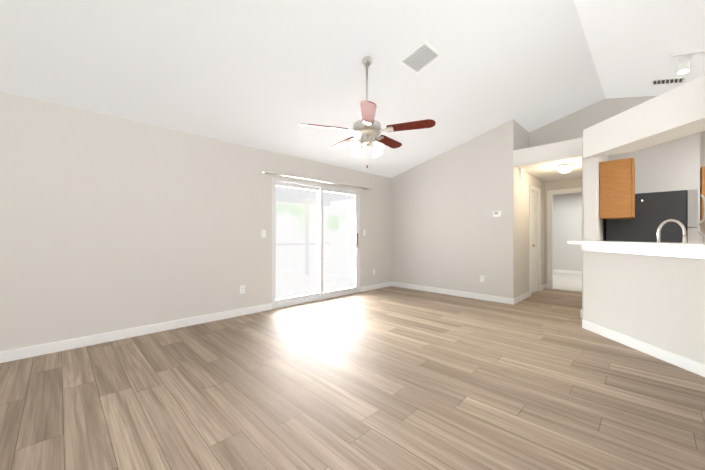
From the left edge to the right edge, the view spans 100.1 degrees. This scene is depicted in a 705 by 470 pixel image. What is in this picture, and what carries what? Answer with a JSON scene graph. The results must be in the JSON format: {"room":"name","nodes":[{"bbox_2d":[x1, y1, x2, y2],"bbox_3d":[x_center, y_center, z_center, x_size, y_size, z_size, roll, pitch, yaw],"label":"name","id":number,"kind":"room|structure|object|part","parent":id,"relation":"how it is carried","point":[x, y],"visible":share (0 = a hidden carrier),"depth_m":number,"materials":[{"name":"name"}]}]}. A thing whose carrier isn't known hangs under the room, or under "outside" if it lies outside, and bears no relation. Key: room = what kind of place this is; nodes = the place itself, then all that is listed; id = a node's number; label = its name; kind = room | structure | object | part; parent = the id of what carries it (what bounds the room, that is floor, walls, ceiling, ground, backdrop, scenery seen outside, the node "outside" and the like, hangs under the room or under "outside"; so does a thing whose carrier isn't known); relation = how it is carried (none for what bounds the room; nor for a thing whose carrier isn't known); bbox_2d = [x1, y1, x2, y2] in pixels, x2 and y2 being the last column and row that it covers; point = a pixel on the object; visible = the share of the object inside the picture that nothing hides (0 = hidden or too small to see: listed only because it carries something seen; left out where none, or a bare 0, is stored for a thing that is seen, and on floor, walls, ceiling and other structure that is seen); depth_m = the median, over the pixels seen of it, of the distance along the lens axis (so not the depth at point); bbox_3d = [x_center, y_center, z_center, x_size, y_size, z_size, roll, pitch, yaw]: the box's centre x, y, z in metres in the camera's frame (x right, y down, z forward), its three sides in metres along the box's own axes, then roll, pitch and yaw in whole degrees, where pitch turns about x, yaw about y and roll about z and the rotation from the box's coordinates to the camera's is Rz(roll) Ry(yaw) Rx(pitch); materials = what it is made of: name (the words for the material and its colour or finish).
{"room":"living room","nodes":[
{"label":"living room","id":0,"kind":"room"},
{"bbox_2d":[0,91,390,351],"bbox_3d":[-2.062,-0.700,3.859,8.450,3.700,0.150,0,0,-45],"label":"wall","id":1,"kind":"structure","parent":0,"point":[108,223],"depth_m":3.32,"materials":[{"name":"white paint"}]},
{"bbox_2d":[240,285,244,293],"bbox_3d":[-1.577,0.780,4.229,0.072,0.116,0.010,0,0,-45],"label":"electrical outlet","id":2,"kind":"object","parent":1,"relation":"attached to","point":[242,289],"visible":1,"depth_m":4.23,"materials":[{"name":"white plastic"}]},
{"bbox_2d":[261,230,265,237],"bbox_3d":[-1.342,-0.020,4.461,0.072,0.116,0.012,0,0,-45],"label":"light switch","id":3,"kind":"object","parent":1,"relation":"attached to","point":[263,233],"visible":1,"depth_m":4.46,"materials":[{"name":"white plastic"}]},
{"bbox_2d":[272,177,359,308],"bbox_3d":[-0.586,0.126,5.303,1.980,2.053,0.137,0,0,-45],"label":"sliding glass door","id":4,"kind":"structure","parent":1,"relation":"attached to","point":[319,294],"depth_m":5.27,"materials":[{"name":"white plastic"}]},
{"bbox_2d":[262,171,371,189],"bbox_3d":[-0.496,-0.939,5.249,2.442,0.032,0.091,0,0,-45],"label":"curtain rod","id":5,"kind":"object","parent":1,"relation":"attached to","point":[314,180],"visible":1,"depth_m":5.05,"materials":[{"name":"silver metal"}]},
{"bbox_2d":[0,245,704,376],"bbox_3d":[2.150,0.632,3.422,13.402,1.035,6.418,0,0,-45],"label":"baseboard","id":6,"kind":"structure","parent":1,"relation":"attached to","point":[693,366],"depth_m":3.18,"materials":[{"name":"white wood"}]},
{"bbox_2d":[0,286,704,469],"bbox_3d":[1.363,1.179,1.800,10.400,0.060,8.000,0,0,-45],"label":"floor","id":7,"kind":"structure","parent":0,"point":[392,378],"depth_m":2.11,"materials":[{"name":"brown wood"}]},
{"bbox_2d":[583,251,704,363],"bbox_3d":[3.546,0.631,2.323,0.990,1.035,2.860,0,0,-45],"label":"wall bar","id":8,"kind":"object","parent":7,"relation":"on","point":[658,301],"visible":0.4,"depth_m":2.83,"materials":[{"name":"white paint"}]},
{"bbox_2d":[567,241,704,249],"bbox_3d":[3.154,0.092,2.008,0.390,0.040,3.026,0,0,-45],"label":"countertop","id":9,"kind":"structure","parent":8,"relation":"on","point":[699,246],"depth_m":2.44,"materials":[{"name":"white stone"}]},
{"bbox_2d":[606,189,704,242],"bbox_3d":[4.112,0.296,4.050,0.872,1.708,0.892,0,0,-45],"label":"refrigerator","id":10,"kind":"object","parent":7,"relation":"on","point":[654,211],"visible":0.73,"depth_m":3.69,"materials":[{"name":"grey metal"}]},
{"bbox_3d":[4.130,0.020,3.494,0.022,1.037,0.078,0,0,-45],"label":"handle","id":11,"kind":"part","parent":10,"relation":"part of","materials":[{"name":"metal"}]},
{"bbox_3d":[3.855,0.694,2.498,1.425,0.910,2.670,0,0,-45],"label":"countertop","id":12,"kind":"structure","parent":7,"relation":"on","visible":0},
{"bbox_2d":[657,219,686,242],"bbox_3d":[3.293,0.037,3.054,0.284,0.402,0.239,0,0,-45],"label":"gooseneck faucet","id":13,"kind":"object","parent":12,"relation":"on","point":[684,238],"visible":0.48,"depth_m":3.06,"materials":[{"name":"silver metal"}]},
{"bbox_2d":[0,0,704,181],"bbox_3d":[1.363,-1.740,1.802,10.398,1.193,8.000,0,0,-45],"label":"ceiling","id":14,"kind":"structure","parent":0,"point":[270,75],"depth_m":3.02,"materials":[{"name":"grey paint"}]},
{"bbox_2d":[300,56,435,167],"bbox_3d":[0.157,-1.251,3.091,1.289,1.142,1.299,0,0,-45],"label":"ceiling fan","id":15,"kind":"object","parent":14,"relation":"hanging from","point":[366,129],"visible":1,"depth_m":2.96,"materials":[{"name":"silver metal"}]},
{"bbox_2d":[399,41,441,73],"bbox_3d":[0.724,-1.882,3.153,0.330,0.092,0.323,0,0,-45],"label":"ceiling vent","id":16,"kind":"object","parent":14,"relation":"in","point":[421,57],"visible":0.98,"depth_m":3.15,"materials":[{"name":"white metal"}]},
{"bbox_2d":[558,164,572,172],"bbox_3d":[3.470,-1.075,4.817,0.200,0.134,0.200,0,0,-45],"label":"flush ceiling light","id":17,"kind":"object","parent":14,"relation":"attached to","point":[563,168],"visible":1,"depth_m":4.75,"materials":[{"name":"white glass"}]},
{"bbox_2d":[652,77,684,84],"bbox_3d":[4.146,-2.024,3.884,0.170,0.080,0.293,0,0,-45],"label":"ceiling vent","id":18,"kind":"object","parent":14,"relation":"in","point":[668,81],"visible":0.98,"depth_m":3.87,"materials":[{"name":"white metal"}]},
{"bbox_2d":[671,50,704,74],"bbox_3d":[4.110,-1.744,2.770,0.117,0.567,1.528,0,0,-45],"label":"track spotlight","id":19,"kind":"object","parent":14,"relation":"attached to","point":[684,65],"visible":1,"depth_m":3.21,"materials":[{"name":"white metal"}]},
{"bbox_2d":[391,119,515,297],"bbox_3d":[1.771,-0.699,5.891,0.150,3.700,2.680,0,0,-45],"label":"wall","id":20,"kind":"structure","parent":0,"point":[449,231],"depth_m":5.52,"materials":[{"name":"white paint"}]},
{"bbox_2d":[493,211,500,216],"bbox_3d":[2.475,-0.359,5.061,0.025,0.090,0.120,0,0,-45],"label":"thermostat","id":21,"kind":"object","parent":20,"relation":"attached to","point":[496,213],"visible":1,"depth_m":5.04,"materials":[{"name":"white plastic"}]},
{"bbox_2d":[516,122,544,296],"bbox_3d":[3.450,-0.699,5.779,2.070,3.700,0.150,0,0,-45],"label":"wall","id":22,"kind":"structure","parent":0,"point":[523,229],"depth_m":5.33,"materials":[{"name":"white paint"}]},
{"bbox_2d":[518,168,522,178],"bbox_3d":[2.911,-1.074,5.102,0.110,0.190,0.048,0,0,-45],"label":"door chime","id":23,"kind":"object","parent":22,"relation":"attached to","point":[520,173],"visible":0.77,"depth_m":5.07,"materials":[{"name":"white plastic"}]},
{"bbox_2d":[531,191,537,293],"bbox_3d":[3.590,0.141,5.815,0.576,1.996,0.105,0,0,-45],"label":"closet door","id":24,"kind":"structure","parent":22,"relation":"in","point":[534,241],"depth_m":5.86,"materials":[{"name":"white wood"}]},
{"bbox_2d":[530,185,540,295],"bbox_3d":[3.545,0.106,5.860,0.744,2.098,0.166,0,0,-45],"label":"door frame","id":25,"kind":"structure","parent":22,"relation":"attached to","point":[532,188],"depth_m":6.02,"materials":[{"name":"white wood"}]},
{"bbox_2d":[513,138,582,165],"bbox_3d":[3.736,-1.274,5.301,2.100,0.250,0.930,0,0,-45],"label":"plant ledge","id":26,"kind":"object","parent":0,"point":[561,150],"visible":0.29,"depth_m":4.54,"materials":[{"name":"white paint"}]},
{"bbox_2d":[545,178,581,283],"bbox_3d":[4.522,0.001,6.083,0.120,2.300,0.930,0,0,-45],"label":"wall","id":27,"kind":"structure","parent":0,"point":[564,184],"depth_m":6.26,"materials":[{"name":"white paint"}]},
{"bbox_2d":[547,187,581,288],"bbox_3d":[4.534,0.101,6.060,0.136,2.107,0.884,0,0,-45],"label":"door frame","id":28,"kind":"structure","parent":27,"relation":"attached to","point":[550,193],"depth_m":6.30,"materials":[{"name":"white wood"}]},
{"bbox_2d":[552,273,581,291],"bbox_3d":[5.829,1.176,6.953,3.200,0.072,4.600,0,0,-45],"label":"floor","id":29,"kind":"structure","parent":0,"point":[567,282],"depth_m":7.08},
{"bbox_2d":[553,192,581,270],"bbox_3d":[7.015,-0.097,8.136,0.150,2.500,4.900,0,0,-45],"label":"wall","id":30,"kind":"structure","parent":0,"point":[567,216],"depth_m":8.70,"materials":[{"name":"white paint"}]},
{"bbox_2d":[582,141,608,310],"bbox_3d":[3.932,-0.124,4.699,2.910,2.550,0.200,0,0,-45],"label":"wall","id":31,"kind":"structure","parent":0,"point":[593,226],"depth_m":3.67,"materials":[{"name":"white paint"}]},
{"bbox_2d":[599,158,634,218],"bbox_3d":[3.431,-0.578,3.824,0.385,0.725,0.322,0,0,-45],"label":"upper cabinet","id":32,"kind":"object","parent":31,"relation":"attached to","point":[616,189],"visible":1,"depth_m":3.69,"materials":[{"name":"brown wood"}]},
{"bbox_2d":[529,96,704,242],"bbox_3d":[5.391,-0.700,3.922,0.700,3.700,5.220,0,0,-45],"label":"wall","id":33,"kind":"structure","parent":0,"point":[675,164],"depth_m":4.41,"materials":[{"name":"white paint"}]},
{"bbox_2d":[700,166,704,220],"bbox_3d":[5.191,-0.592,4.160,0.337,0.755,0.380,0,0,-45],"label":"upper cabinet","id":34,"kind":"object","parent":33,"relation":"attached to","point":[702,180],"visible":0.79,"depth_m":4.16,"materials":[{"name":"brown wood"}]},
{"bbox_2d":[583,75,704,158],"bbox_3d":[3.987,-1.126,1.881,0.990,0.350,4.110,0,0,-45],"label":"soffit beam","id":35,"kind":"structure","parent":0,"point":[675,113],"depth_m":2.85,"materials":[{"name":"white paint"}]},
{"label":"outside","id":36,"kind":"structure","parent":0,"visible":0},
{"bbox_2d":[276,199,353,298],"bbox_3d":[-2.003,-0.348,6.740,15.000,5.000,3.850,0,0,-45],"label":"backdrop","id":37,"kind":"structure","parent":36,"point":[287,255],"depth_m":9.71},
{"bbox_2d":[276,186,353,274],"bbox_3d":[-2.179,-0.008,6.917,6.000,2.480,2.150,0,0,-45],"label":"roof beam","id":38,"kind":"structure","parent":36,"point":[287,191],"depth_m":8.71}
]}

